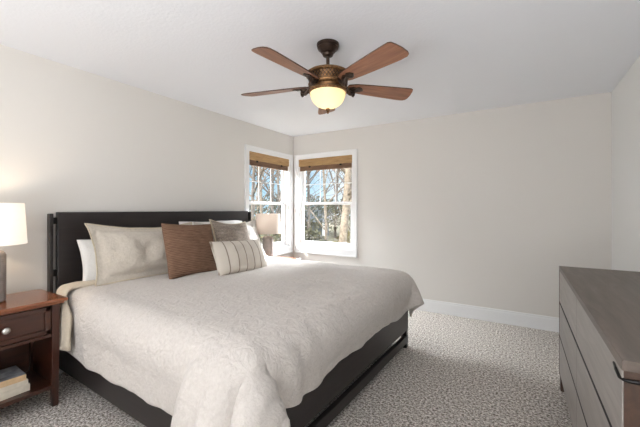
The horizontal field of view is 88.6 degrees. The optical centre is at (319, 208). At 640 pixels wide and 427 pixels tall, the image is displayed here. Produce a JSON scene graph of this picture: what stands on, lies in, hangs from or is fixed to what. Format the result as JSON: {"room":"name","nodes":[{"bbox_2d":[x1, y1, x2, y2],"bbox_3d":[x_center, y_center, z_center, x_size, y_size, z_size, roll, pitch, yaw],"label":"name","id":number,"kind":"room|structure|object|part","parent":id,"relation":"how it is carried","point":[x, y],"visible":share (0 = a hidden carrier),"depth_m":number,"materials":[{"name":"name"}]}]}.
{"room":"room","nodes":[
{"label":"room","id":0,"kind":"room"},
{"bbox_2d":[0,44,292,293],"bbox_3d":[-3.289,0.070,0.690,0.130,2.440,11.000,0,0,32],"label":"wall","id":1,"kind":"structure","parent":0,"point":[72,139],"depth_m":2.81,"materials":[{"name":"white paint"}]},
{"bbox_2d":[244,144,292,255],"bbox_3d":[-0.766,-0.082,4.780,0.158,1.536,1.040,0,0,32],"label":"window","id":2,"kind":"structure","parent":1,"relation":"in","point":[285,246],"depth_m":5.10,"materials":[{"name":"white paint"}]},
{"bbox_2d":[249,166,281,201],"bbox_3d":[-0.807,-0.413,4.805,0.005,0.617,0.780,0,0,32],"label":"grille","id":3,"kind":"object","parent":2,"relation":"attached to","point":[270,183],"depth_m":4.91,"materials":[{"name":"white paint"}]},
{"bbox_3d":[-0.772,0.229,4.783,0.030,0.667,0.864,0,0,32],"label":"sash","id":4,"kind":"part","parent":2,"relation":"part of","materials":[{"name":"white paint"}]},
{"bbox_2d":[249,151,288,170],"bbox_3d":[-0.730,-0.684,4.757,0.036,0.182,0.892,0,0,32],"label":"roman shade","id":5,"kind":"object","parent":2,"relation":"attached to","point":[255,159],"visible":0.86,"depth_m":4.71,"materials":[{"name":"brown wicker"}]},
{"bbox_3d":[-0.802,-0.413,4.802,0.030,0.697,0.864,0,0,32],"label":"sash","id":6,"kind":"part","parent":2,"relation":"part of","materials":[{"name":"white paint"}]},
{"bbox_2d":[0,310,572,426],"bbox_3d":[-1.589,1.350,-0.351,4.117,0.120,11.000,0,0,32],"label":"floor","id":7,"kind":"structure","parent":0,"point":[453,371],"depth_m":2.36,"materials":[{"name":"carpet"}]},
{"bbox_2d":[0,289,67,408],"bbox_3d":[-2.021,0.938,2.036,0.455,0.705,0.610,0,0,32],"label":"nightstand","id":8,"kind":"object","parent":7,"relation":"on","point":[29,320],"visible":0.98,"depth_m":2.13,"materials":[{"name":"brown wood"}]},
{"bbox_3d":[-1.851,0.718,1.931,0.036,0.040,0.040,0,0,32],"label":"knob","id":9,"kind":"part","parent":8,"relation":"part of","materials":[{"name":"silver metal"}]},
{"bbox_2d":[0,203,27,302],"bbox_3d":[-2.062,0.270,2.052,0.348,0.630,0.348,0,0,32],"label":"table lamp","id":10,"kind":"object","parent":8,"relation":"on","point":[13,230],"visible":1,"depth_m":2.04,"materials":[{"name":"white fabric"}]},
{"bbox_3d":[-2.062,0.093,2.052,0.348,0.260,0.348,0,0,32],"label":"lamp shade","id":11,"kind":"part","parent":10,"relation":"part of","materials":[{"name":"white fabric"}]},
{"bbox_3d":[-2.188,0.905,2.138,0.015,0.569,0.450,0,0,32],"label":"panel","id":12,"kind":"part","parent":8,"relation":"part of","materials":[{"name":"brown wood"}]},
{"bbox_2d":[0,382,29,400],"bbox_3d":[-2.005,1.123,1.991,0.221,0.042,0.310,0,0,29],"label":"book","id":13,"kind":"object","parent":8,"relation":"on","point":[19,390],"visible":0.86,"depth_m":2.01,"materials":[{"name":"paper"}]},
{"bbox_2d":[0,378,27,393],"bbox_3d":[-2.006,1.086,1.988,0.211,0.032,0.305,0,0,30],"label":"book","id":14,"kind":"object","parent":13,"relation":"on","point":[22,383],"visible":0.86,"depth_m":2.00,"materials":[{"name":"paper"}]},
{"bbox_2d":[0,365,25,387],"bbox_3d":[-2.008,1.052,1.986,0.206,0.036,0.300,0,0,34],"label":"book","id":15,"kind":"object","parent":14,"relation":"on","point":[11,375],"visible":1,"depth_m":2.04,"materials":[{"name":"paper"}]},
{"bbox_3d":[-2.006,0.718,2.027,0.352,0.175,0.440,0,0,32],"label":"drawer","id":16,"kind":"part","parent":8,"relation":"part of","materials":[{"name":"brown wood"}]},
{"bbox_3d":[-2.021,0.820,2.036,0.376,0.020,0.450,0,0,32],"label":"drawer rail","id":17,"kind":"part","parent":8,"relation":"part of","materials":[{"name":"brown wood"}]},
{"bbox_2d":[0,370,54,408],"bbox_3d":[-2.020,1.157,2.035,0.378,0.025,0.484,0,0,32],"label":"shelf","id":18,"kind":"object","parent":8,"relation":"attached to","point":[39,382],"depth_m":2.12,"materials":[{"name":"brown wood"}]},
{"bbox_3d":[-2.050,0.956,2.344,0.045,0.669,0.045,0,0,32],"label":"leg","id":19,"kind":"part","parent":8,"relation":"part of","materials":[{"name":"brown wood"}]},
{"bbox_3d":[-1.896,0.905,2.255,0.310,0.569,0.020,0,0,32],"label":"panel","id":20,"kind":"part","parent":8,"relation":"part of","materials":[{"name":"brown wood"}]},
{"bbox_3d":[-1.747,0.956,2.159,0.045,0.669,0.045,0,0,32],"label":"leg","id":21,"kind":"part","parent":8,"relation":"part of","materials":[{"name":"brown wood"}]},
{"bbox_2d":[47,211,407,426],"bbox_3d":[-0.621,0.657,2.799,2.120,1.265,2.100,0,0,33],"label":"bed","id":22,"kind":"object","parent":7,"relation":"on","point":[70,226],"visible":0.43,"depth_m":2.44,"materials":[{"name":"brown wood"}]},
{"bbox_3d":[-2.054,0.662,2.498,0.055,1.255,0.024,0,0,33],"label":"headboard post","id":23,"kind":"part","parent":22,"relation":"part of","materials":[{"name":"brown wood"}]},
{"bbox_3d":[-1.166,1.048,1.951,2.040,0.285,0.030,0,0,33],"label":"rail","id":24,"kind":"part","parent":22,"relation":"part of","materials":[{"name":"brown wood"}]},
{"bbox_3d":[-1.484,0.547,3.365,0.045,1.045,2.000,0,0,33],"label":"headboard","id":25,"kind":"part","parent":22,"relation":"part of","materials":[{"name":"brown wood"}]},
{"bbox_3d":[0.250,1.015,2.226,0.035,0.220,2.045,0,0,33],"label":"footboard","id":26,"kind":"part","parent":22,"relation":"part of","materials":[{"name":"brown wood"}]},
{"bbox_3d":[0.789,1.099,3.066,0.053,0.383,0.046,0,0,33],"label":"leg","id":27,"kind":"part","parent":22,"relation":"part of","materials":[{"name":"brown wood"}]},
{"bbox_3d":[-0.618,0.811,2.796,2.012,0.353,1.955,0,0,33],"label":"mattress","id":28,"kind":"object","parent":22,"relation":"on","visible":0},
{"bbox_2d":[56,253,423,426],"bbox_3d":[-0.503,0.866,2.639,2.147,0.671,2.531,0,0,33],"label":"duvet","id":29,"kind":"object","parent":28,"relation":"on","point":[204,349],"visible":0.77,"depth_m":1.79,"materials":[{"name":"fabric"}]},
{"bbox_2d":[77,240,95,280],"bbox_3d":[-1.597,0.429,2.878,0.233,0.379,0.902,0,0,34],"label":"sleeping pillow","id":30,"kind":"object","parent":29,"relation":"on","point":[86,247],"visible":0.15,"depth_m":2.54,"materials":[{"name":"white fabric"}]},
{"bbox_2d":[84,222,191,285],"bbox_3d":[-1.472,0.353,2.867,0.260,0.492,0.970,0,0,29],"label":"pillow sham","id":31,"kind":"object","parent":29,"relation":"on","point":[121,253],"visible":0.62,"depth_m":2.62,"materials":[{"name":"beige fabric"}]},
{"bbox_2d":[161,223,216,278],"bbox_3d":[-1.142,0.359,2.918,0.230,0.480,0.539,0,0,31],"label":"throw pillow","id":32,"kind":"object","parent":29,"relation":"on","point":[188,250],"visible":0.91,"depth_m":2.80,"materials":[{"name":"brown fabric"}]},
{"bbox_2d":[209,219,249,241],"bbox_3d":[-0.907,0.360,3.471,0.249,0.516,0.557,0,0,32],"label":"throw pillow","id":33,"kind":"object","parent":29,"relation":"on","point":[221,231],"visible":0.45,"depth_m":3.38,"materials":[{"name":"grey fabric"}]},
{"bbox_2d":[193,220,265,253],"bbox_3d":[-0.975,0.363,3.710,0.255,0.464,0.961,0,0,30],"label":"pillow sham","id":34,"kind":"object","parent":29,"relation":"on","point":[251,225],"visible":0.16,"depth_m":3.99,"materials":[{"name":"beige fabric"}]},
{"bbox_2d":[209,239,266,275],"bbox_3d":[-0.741,0.442,3.062,0.211,0.312,0.589,0,0,36],"label":"lumbar pillow","id":35,"kind":"object","parent":29,"relation":"on","point":[230,257],"visible":0.95,"depth_m":2.94,"materials":[{"name":"fabric"}]},
{"bbox_3d":[-1.287,0.750,3.236,0.421,0.281,1.997,0,0,33],"label":"fitted sheet","id":36,"kind":"object","parent":28,"relation":"on","visible":0},
{"bbox_2d":[179,220,241,224],"bbox_3d":[-1.159,0.363,3.712,0.262,0.469,0.892,0,0,35],"label":"sleeping pillow","id":37,"kind":"object","parent":36,"relation":"on","point":[230,221],"visible":0.09,"depth_m":3.83,"materials":[{"name":"white fabric"}]},
{"bbox_2d":[273,256,300,259],"bbox_3d":[-0.618,0.988,4.413,0.455,0.605,0.610,0,0,32],"label":"nightstand","id":38,"kind":"object","parent":7,"relation":"on","point":[273,256],"visible":0.06,"depth_m":4.63,"materials":[{"name":"brown wood"}]},
{"bbox_2d":[255,214,280,256],"bbox_3d":[-0.691,0.370,4.346,0.348,0.630,0.348,0,0,32],"label":"table lamp","id":39,"kind":"object","parent":38,"relation":"on","point":[267,224],"visible":0.77,"depth_m":4.22,"materials":[{"name":"beige fabric"}]},
{"bbox_3d":[-0.691,0.193,4.346,0.348,0.260,0.348,0,0,32],"label":"lamp shade","id":40,"kind":"part","parent":39,"relation":"part of","materials":[{"name":"fabric"}]},
{"bbox_2d":[559,266,639,426],"bbox_3d":[1.482,0.850,1.498,0.508,0.880,1.737,0,0,32],"label":"dresser","id":41,"kind":"object","parent":7,"relation":"on","point":[599,309],"visible":1,"depth_m":1.36,"materials":[{"name":"grey wood"}]},
{"bbox_3d":[1.733,1.235,2.329,0.046,0.110,0.050,0,0,32],"label":"leg","id":42,"kind":"part","parent":41,"relation":"part of","materials":[{"name":"brown wood"}]},
{"bbox_3d":[1.503,0.550,1.983,0.021,0.218,0.838,0,0,32],"label":"drawer","id":43,"kind":"part","parent":41,"relation":"part of","materials":[{"name":"grey wood"}]},
{"bbox_3d":[1.503,0.789,1.983,0.021,0.219,0.838,0,0,32],"label":"drawer","id":44,"kind":"part","parent":41,"relation":"part of","materials":[{"name":"grey wood"}]},
{"bbox_3d":[1.503,1.042,1.983,0.021,0.245,0.838,0,0,32],"label":"drawer","id":45,"kind":"part","parent":41,"relation":"part of","materials":[{"name":"grey wood"}]},
{"bbox_3d":[1.073,1.042,1.282,0.021,0.245,0.799,0,0,32],"label":"drawer","id":46,"kind":"part","parent":41,"relation":"part of","materials":[{"name":"grey wood"}]},
{"bbox_3d":[1.073,0.789,1.282,0.021,0.219,0.799,0,0,32],"label":"drawer","id":47,"kind":"part","parent":41,"relation":"part of","materials":[{"name":"grey wood"}]},
{"bbox_3d":[1.073,0.550,1.282,0.021,0.218,0.799,0,0,32],"label":"drawer","id":48,"kind":"part","parent":41,"relation":"part of","materials":[{"name":"grey wood"}]},
{"bbox_3d":[0.925,0.460,0.877,0.207,0.021,0.095,0,0,32],"label":"corner pull","id":49,"kind":"part","parent":41,"relation":"part of","materials":[{"name":"black metal"}]},
{"bbox_3d":[1.044,0.810,0.772,0.496,0.740,0.024,0,0,32],"label":"panel","id":50,"kind":"part","parent":41,"relation":"part of","materials":[{"name":"brown wood"}]},
{"bbox_2d":[0,0,639,136],"bbox_3d":[-1.589,-1.225,-0.351,4.117,0.150,11.000,0,0,32],"label":"ceiling","id":51,"kind":"structure","parent":0,"point":[464,56],"depth_m":2.35,"materials":[{"name":"white paint"}]},
{"bbox_2d":[241,39,412,114],"bbox_3d":[0.029,-0.907,2.248,1.275,0.486,1.225,0,0,36],"label":"ceiling fan","id":52,"kind":"object","parent":51,"relation":"hanging from","point":[327,89],"visible":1,"depth_m":2.17,"materials":[{"name":"brown wood"}]},
{"bbox_3d":[-0.325,-0.865,2.418,0.522,0.042,0.154,0,0,18],"label":"blade","id":53,"kind":"part","parent":52,"relation":"part of","materials":[{"name":"brown wood"}]},
{"bbox_3d":[-0.184,-0.865,1.969,0.154,0.042,0.522,0,0,36],"label":"blade","id":54,"kind":"part","parent":52,"relation":"part of","materials":[{"name":"brown wood"}]},
{"bbox_3d":[0.059,-0.865,2.692,0.154,0.042,0.522,0,0,0],"label":"blade","id":55,"kind":"part","parent":52,"relation":"part of","materials":[{"name":"brown wood"}]},
{"bbox_3d":[0.055,-0.760,2.291,0.248,0.115,0.248,0,0,0],"label":"lamp shade","id":56,"kind":"part","parent":52,"relation":"part of","materials":[{"name":"white glass"}]},
{"bbox_3d":[0.288,-0.865,1.964,0.154,0.042,0.522,0,0,-36],"label":"blade","id":57,"kind":"part","parent":52,"relation":"part of","materials":[{"name":"brown wood"}]},
{"bbox_3d":[0.438,-0.865,2.411,0.522,0.042,0.154,0,0,-18],"label":"blade","id":58,"kind":"part","parent":52,"relation":"part of","materials":[{"name":"brown wood"}]},
{"bbox_2d":[293,92,610,317],"bbox_3d":[1.306,0.070,4.249,3.987,2.440,0.130,0,0,32],"label":"wall","id":59,"kind":"structure","parent":0,"point":[482,208],"depth_m":3.80,"materials":[{"name":"white paint"}]},
{"bbox_2d":[294,149,356,257],"bbox_3d":[0.096,-0.082,4.974,1.085,1.536,0.158,0,0,32],"label":"window","id":60,"kind":"structure","parent":59,"relation":"in","point":[300,246],"depth_m":4.98,"materials":[{"name":"white paint"}]},
{"bbox_3d":[0.117,-0.413,5.010,0.909,0.697,0.030,0,0,32],"label":"sash","id":61,"kind":"part","parent":60,"relation":"part of","materials":[{"name":"white paint"}]},
{"bbox_2d":[299,155,351,170],"bbox_3d":[0.073,-0.684,4.937,0.937,0.182,0.036,0,0,32],"label":"roman shade","id":62,"kind":"object","parent":60,"relation":"attached to","point":[336,162],"visible":0.97,"depth_m":4.91,"materials":[{"name":"brown wicker"}]},
{"bbox_3d":[0.099,0.229,4.979,0.909,0.667,0.030,0,0,32],"label":"sash","id":63,"kind":"part","parent":60,"relation":"part of","materials":[{"name":"white paint"}]},
{"bbox_2d":[308,169,351,201],"bbox_3d":[0.120,-0.413,5.015,0.825,0.617,0.005,0,0,32],"label":"grille","id":64,"kind":"object","parent":60,"relation":"attached to","point":[335,183],"depth_m":4.99,"materials":[{"name":"white paint"}]},
{"bbox_2d":[416,299,558,331],"bbox_3d":[1.212,1.215,4.221,3.857,0.150,0.016,0,0,32],"label":"baseboard","id":65,"kind":"structure","parent":59,"relation":"attached to","point":[541,322],"depth_m":3.74,"materials":[{"name":"white paint"}]},
{"bbox_2d":[611,56,639,271],"bbox_3d":[0.110,0.070,-1.393,0.130,2.440,10.740,0,0,32],"label":"wall","id":66,"kind":"structure","parent":0,"point":[625,97],"depth_m":2.79,"materials":[{"name":"white paint"}]},
{"label":"outside","id":67,"kind":"structure","parent":0,"visible":0},
{"bbox_2d":[254,216,349,241],"bbox_3d":[4.536,2.290,26.541,120.000,0.200,130.000,0,0,32],"label":"ground","id":68,"kind":"structure","parent":67,"point":[331,238],"depth_m":28.17,"materials":[{"name":"white snow"}]},
{"bbox_2d":[249,169,277,212],"bbox_3d":[-4.267,-3.587,21.339,9.920,11.560,9.114,0,0,14],"label":"bare tree","id":69,"kind":"object","parent":68,"relation":"on","point":[275,169],"visible":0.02,"depth_m":21.77,"materials":[{"name":"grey plant"}]},
{"bbox_2d":[249,166,280,237],"bbox_3d":[-3.570,-2.518,16.606,7.168,9.419,9.453,0,0,5],"label":"bare tree","id":70,"kind":"object","parent":68,"relation":"on","point":[259,206],"visible":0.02,"depth_m":15.97,"materials":[{"name":"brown plant"}]},
{"bbox_2d":[249,199,281,238],"bbox_3d":[-2.313,0.604,14.010,3.153,2.082,3.189,0,0,32],"label":"shrub","id":71,"kind":"object","parent":68,"relation":"on","point":[265,200],"visible":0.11,"depth_m":13.77,"materials":[{"name":"green plant"}]},
{"bbox_2d":[251,165,281,240],"bbox_3d":[-2.534,-4.178,18.894,8.685,12.743,10.431,0,0,41],"label":"bare tree","id":72,"kind":"object","parent":68,"relation":"on","point":[266,186],"visible":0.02,"depth_m":19.02,"materials":[{"name":"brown plant"}]},
{"bbox_2d":[254,219,280,241],"bbox_3d":[-2.048,1.042,9.992,2.070,1.536,2.062,0,0,32],"label":"shrub","id":73,"kind":"object","parent":68,"relation":"on","point":[261,235],"visible":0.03,"depth_m":9.88,"materials":[{"name":"green plant"}]},
{"bbox_2d":[261,225,281,242],"bbox_3d":[-1.480,1.238,12.007,2.091,1.326,2.076,0,0,32],"label":"shrub","id":74,"kind":"object","parent":68,"relation":"on","point":[281,225],"visible":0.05,"depth_m":11.45,"materials":[{"name":"green plant"}]},
{"bbox_2d":[249,167,318,213],"bbox_3d":[-3.206,-2.428,12.727,6.660,9.240,6.518,0,0,-18],"label":"bare tree","id":75,"kind":"object","parent":68,"relation":"on","point":[272,170],"visible":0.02,"depth_m":13.08,"materials":[{"name":"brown plant"}]},
{"bbox_2d":[249,194,341,227],"bbox_3d":[-2.571,-0.010,27.970,9.946,2.940,10.011,0,0,32],"label":"shrub","id":76,"kind":"object","parent":68,"relation":"on","point":[267,196],"visible":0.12,"depth_m":25.97,"materials":[{"name":"green plant"}]},
{"bbox_2d":[249,165,341,220],"bbox_3d":[-0.703,-2.107,11.715,6.628,8.603,6.701,0,0,-42],"label":"bare tree","id":77,"kind":"object","parent":68,"relation":"on","point":[253,190],"visible":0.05,"depth_m":10.89,"materials":[{"name":"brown plant"}]},
{"bbox_2d":[257,167,340,239],"bbox_3d":[-0.573,-2.088,12.688,7.287,8.557,6.060,0,0,-26],"label":"bare tree","id":78,"kind":"object","parent":68,"relation":"on","point":[308,225],"visible":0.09,"depth_m":12.28,"materials":[{"name":"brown plant"}]},
{"bbox_2d":[275,208,331,235],"bbox_3d":[-1.426,1.390,29.500,4.900,3.000,6.400,0,0,0],"label":"house","id":79,"kind":"structure","parent":68,"relation":"on","point":[319,229],"depth_m":27.00,"materials":[{"name":"grey"}]},
{"bbox_2d":[269,169,343,241],"bbox_3d":[0.129,-2.556,19.033,7.210,9.494,9.086,0,0,-1],"label":"bare tree","id":80,"kind":"object","parent":68,"relation":"on","point":[324,182],"visible":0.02,"depth_m":17.98,"materials":[{"name":"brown plant"}]},
{"bbox_2d":[304,228,326,241],"bbox_3d":[-0.541,1.292,11.995,1.873,1.229,1.863,0,0,32],"label":"shrub","id":81,"kind":"object","parent":68,"relation":"on","point":[309,231],"visible":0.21,"depth_m":11.95,"materials":[{"name":"green plant"}]},
{"bbox_2d":[304,171,343,221],"bbox_3d":[-0.851,-3.779,19.527,10.704,11.946,8.294,0,0,10],"label":"bare tree","id":82,"kind":"object","parent":68,"relation":"on","point":[326,171],"visible":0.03,"depth_m":20.79,"materials":[{"name":"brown plant"}]},
{"bbox_2d":[304,198,349,231],"bbox_3d":[0.977,0.363,25.994,8.040,2.431,8.100,0,0,32],"label":"shrub","id":83,"kind":"object","parent":68,"relation":"on","point":[317,206],"visible":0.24,"depth_m":23.10,"materials":[{"name":"green plant"}]},
{"bbox_2d":[317,168,351,241],"bbox_3d":[1.802,-3.478,16.593,8.968,11.340,5.817,0,0,40],"label":"bare tree","id":84,"kind":"object","parent":68,"relation":"on","point":[351,168],"visible":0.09,"depth_m":16.01,"materials":[{"name":"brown plant"}]},
{"bbox_2d":[330,169,343,237],"bbox_3d":[1.698,-4.457,25.127,8.422,13.306,11.821,0,0,-31],"label":"bare tree","id":85,"kind":"object","parent":68,"relation":"on","point":[337,181],"visible":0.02,"depth_m":24.66,"materials":[{"name":"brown plant"}]},
{"bbox_2d":[334,230,350,242],"bbox_3d":[1.174,1.342,12.013,1.640,1.196,1.706,0,0,32],"label":"shrub","id":86,"kind":"object","parent":68,"relation":"on","point":[348,233],"visible":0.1,"depth_m":11.90,"materials":[{"name":"green plant"}]},
{"bbox_2d":[339,168,351,242],"bbox_3d":[0.984,-1.967,9.940,7.893,8.328,8.483,0,0,32],"label":"bare tree","id":87,"kind":"object","parent":68,"relation":"on","point":[347,194],"visible":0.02,"depth_m":10.41,"materials":[{"name":"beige plant"}]}
]}

